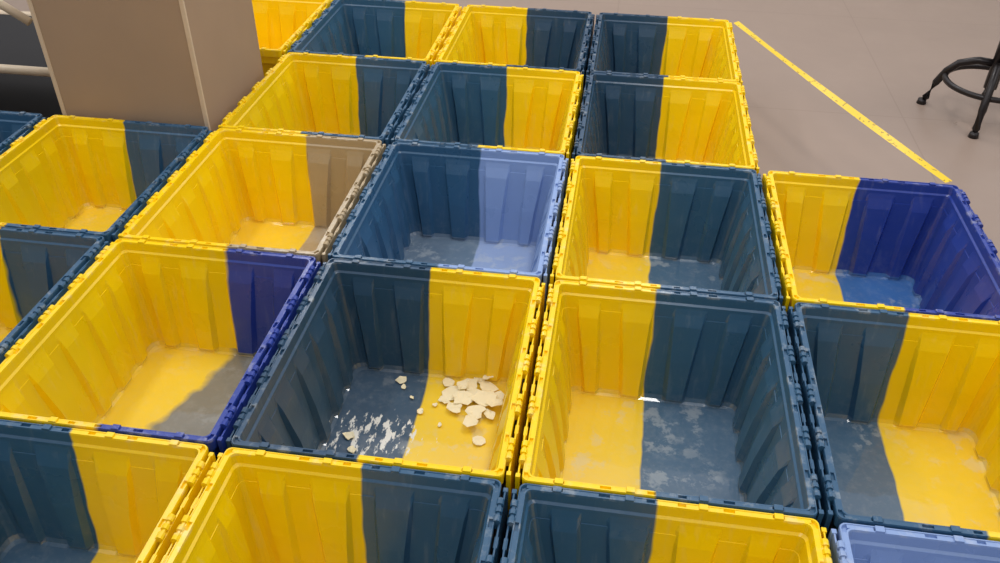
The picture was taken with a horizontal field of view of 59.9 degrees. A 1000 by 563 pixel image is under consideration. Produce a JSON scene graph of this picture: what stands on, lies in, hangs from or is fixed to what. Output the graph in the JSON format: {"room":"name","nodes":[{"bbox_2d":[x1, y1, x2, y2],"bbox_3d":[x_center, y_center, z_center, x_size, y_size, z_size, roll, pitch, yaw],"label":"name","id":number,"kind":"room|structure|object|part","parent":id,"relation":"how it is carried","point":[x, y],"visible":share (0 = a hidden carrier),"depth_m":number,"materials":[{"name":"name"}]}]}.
{"room":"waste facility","nodes":[
{"label":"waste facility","id":0,"kind":"room"},
{"bbox_2d":[0,0,999,554],"bbox_3d":[0.346,-1.131,4.190,12.000,0.050,12.000,5,37,7],"label":"floor","id":1,"kind":"structure","parent":0,"point":[878,57],"depth_m":3.84,"materials":[{"name":"concrete"}]},
{"bbox_2d":[0,111,45,154],"bbox_3d":[-1.777,-0.258,2.660,0.552,0.315,0.630,5,37,7],"label":"storage tote","id":2,"kind":"object","parent":1,"relation":"on","point":[13,125],"visible":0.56,"depth_m":2.79,"materials":[{"name":"plastic"}]},
{"bbox_2d":[0,0,62,119],"bbox_3d":[-1.892,-0.962,3.158,0.910,0.860,0.529,5,37,7],"label":"utility cart","id":3,"kind":"object","parent":1,"relation":"on","point":[26,85],"visible":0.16,"depth_m":3.25,"materials":[{"name":"beige paint"}]},
{"bbox_3d":[-1.891,-0.990,3.138,0.857,0.790,0.529,5,37,7],"label":"frame","id":4,"kind":"part","parent":3,"relation":"part of","materials":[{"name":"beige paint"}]},
{"bbox_2d":[0,226,109,363],"bbox_3d":[-1.317,0.166,2.089,0.552,0.315,0.630,5,37,7],"label":"storage tote","id":5,"kind":"object","parent":1,"relation":"on","point":[37,267],"visible":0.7,"depth_m":2.25,"materials":[{"name":"plastic"}]},
{"bbox_2d":[0,115,211,243],"bbox_3d":[-1.222,-0.205,2.597,0.552,0.315,0.630,5,37,7],"label":"storage tote","id":6,"kind":"object","parent":1,"relation":"on","point":[72,173],"visible":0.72,"depth_m":2.77,"materials":[{"name":"plastic"}]},
{"bbox_2d":[0,419,215,562],"bbox_3d":[-0.859,0.591,1.516,0.552,0.315,0.630,5,37,7],"label":"storage tote","id":7,"kind":"object","parent":1,"relation":"on","point":[68,495],"visible":0.89,"depth_m":1.72,"materials":[{"name":"plastic"}]},
{"bbox_2d":[27,0,263,131],"bbox_3d":[-1.132,-0.800,2.868,0.499,0.955,0.484,5,37,7],"label":"pillar","id":8,"kind":"structure","parent":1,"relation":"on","point":[182,62],"depth_m":2.69,"materials":[{"name":"beige paint"}]},
{"bbox_2d":[0,238,320,460],"bbox_3d":[-0.763,0.220,2.024,0.552,0.315,0.630,5,37,7],"label":"storage tote","id":9,"kind":"object","parent":1,"relation":"on","point":[159,340],"visible":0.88,"depth_m":2.17,"materials":[{"name":"plastic"}]},
{"bbox_2d":[118,128,385,265],"bbox_3d":[-0.668,-0.152,2.532,0.552,0.315,0.630,5,37,7],"label":"storage tote","id":10,"kind":"object","parent":1,"relation":"on","point":[253,190],"visible":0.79,"depth_m":2.71,"materials":[{"name":"plastic"}]},
{"bbox_2d":[252,0,332,76],"bbox_3d":[-1.034,-0.948,3.613,0.552,0.315,0.630,6,37,7],"label":"storage tote","id":11,"kind":"object","parent":1,"relation":"on","point":[279,23],"visible":0.28,"depth_m":3.79,"materials":[{"name":"plastic"}]},
{"bbox_2d":[218,52,429,146],"bbox_3d":[-0.575,-0.523,3.040,0.552,0.315,0.630,6,37,7],"label":"storage tote","id":12,"kind":"object","parent":1,"relation":"on","point":[303,93],"visible":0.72,"depth_m":3.21,"materials":[{"name":"plastic"}]},
{"bbox_2d":[160,447,507,562],"bbox_3d":[-0.304,0.644,1.453,0.552,0.315,0.630,5,37,7],"label":"storage tote","id":13,"kind":"object","parent":1,"relation":"on","point":[250,506],"visible":1,"depth_m":1.63,"materials":[{"name":"plastic"}]},
{"bbox_2d":[287,0,461,66],"bbox_3d":[-0.480,-0.895,3.548,0.552,0.315,0.630,5,37,7],"label":"storage tote","id":14,"kind":"object","parent":1,"relation":"on","point":[389,29],"visible":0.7,"depth_m":3.72,"materials":[{"name":"plastic"}]},
{"bbox_2d":[226,258,544,516],"bbox_3d":[-0.210,0.272,1.960,0.552,0.315,0.630,5,37,7],"label":"storage tote","id":15,"kind":"object","parent":1,"relation":"on","point":[360,326],"visible":0.84,"depth_m":2.11,"materials":[{"name":"plastic"}]},
{"bbox_2d":[342,375,503,452],"bbox_3d":[-0.184,0.309,2.136,0.401,0.027,0.254,-3,36,-5],"label":"flakes","id":16,"kind":"object","parent":15,"relation":"in","point":[486,396],"visible":0.96,"depth_m":2.16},
{"bbox_2d":[328,141,568,312],"bbox_3d":[-0.115,-0.099,2.468,0.552,0.315,0.630,5,37,7],"label":"storage tote","id":17,"kind":"object","parent":1,"relation":"on","point":[454,207],"visible":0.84,"depth_m":2.65,"materials":[{"name":"plastic"}]},
{"bbox_2d":[391,62,583,182],"bbox_3d":[-0.020,-0.470,2.975,0.552,0.315,0.630,5,37,7],"label":"storage tote","id":18,"kind":"object","parent":1,"relation":"on","point":[526,109],"visible":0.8,"depth_m":3.16,"materials":[{"name":"plastic"}]},
{"bbox_2d":[434,5,594,100],"bbox_3d":[0.074,-0.842,3.484,0.552,0.315,0.630,6,37,7],"label":"storage tote","id":19,"kind":"object","parent":1,"relation":"on","point":[544,38],"visible":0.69,"depth_m":3.66,"materials":[{"name":"plastic"}]},
{"bbox_2d":[586,12,742,85],"bbox_3d":[0.627,-0.788,3.418,0.552,0.315,0.630,5,37,7],"label":"storage tote","id":20,"kind":"object","parent":1,"relation":"on","point":[627,44],"visible":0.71,"depth_m":3.60,"materials":[{"name":"plastic"}]},
{"bbox_2d":[572,72,759,172],"bbox_3d":[0.534,-0.417,2.910,0.552,0.315,0.630,5,37,7],"label":"storage tote","id":21,"kind":"object","parent":1,"relation":"on","point":[631,117],"visible":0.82,"depth_m":3.09,"materials":[{"name":"plastic"}]},
{"bbox_2d":[550,156,782,306],"bbox_3d":[0.439,-0.046,2.403,0.552,0.315,0.630,6,37,7],"label":"storage tote","id":22,"kind":"object","parent":1,"relation":"on","point":[686,227],"visible":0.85,"depth_m":2.59,"materials":[{"name":"plastic"}]},
{"bbox_2d":[500,483,832,562],"bbox_3d":[0.249,0.697,1.388,0.552,0.315,0.630,6,37,7],"label":"storage tote","id":23,"kind":"object","parent":1,"relation":"on","point":[546,524],"visible":1,"depth_m":1.56,"materials":[{"name":"plastic"}]},
{"bbox_2d":[515,280,823,526],"bbox_3d":[0.344,0.326,1.895,0.552,0.315,0.630,5,37,7],"label":"storage tote","id":24,"kind":"object","parent":1,"relation":"on","point":[691,397],"visible":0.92,"depth_m":2.05,"materials":[{"name":"plastic"}]},
{"bbox_2d":[734,21,951,182],"bbox_3d":[1.122,-0.667,3.009,0.023,0.013,1.339,-8,37,-12],"label":"caution tape","id":25,"kind":"object","parent":1,"relation":"attached to","point":[840,102],"visible":1,"depth_m":2.86,"materials":[{"name":"yellow plastic"}]},
{"bbox_2d":[762,171,999,320],"bbox_3d":[0.992,0.007,2.339,0.552,0.315,0.630,6,37,7],"label":"storage tote","id":26,"kind":"object","parent":1,"relation":"on","point":[838,240],"visible":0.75,"depth_m":2.52,"materials":[{"name":"plastic"}]},
{"bbox_2d":[787,302,999,541],"bbox_3d":[0.898,0.379,1.831,0.552,0.315,0.630,6,37,7],"label":"storage tote","id":27,"kind":"object","parent":1,"relation":"on","point":[901,410],"visible":0.82,"depth_m":2.01,"materials":[{"name":"plastic"}]},
{"bbox_2d":[828,523,999,562],"bbox_3d":[0.802,0.750,1.323,0.552,0.315,0.630,6,37,7],"label":"storage tote","id":28,"kind":"object","parent":1,"relation":"on","point":[852,543],"visible":1,"depth_m":1.50,"materials":[{"name":"plastic"}]},
{"bbox_2d":[916,41,999,138],"bbox_3d":[1.970,-0.954,3.358,0.369,0.684,0.369,-8,37,-12],"label":"stool","id":29,"kind":"object","parent":1,"relation":"on","point":[992,80],"visible":1,"depth_m":3.42,"materials":[{"name":"black metal"}]}
]}

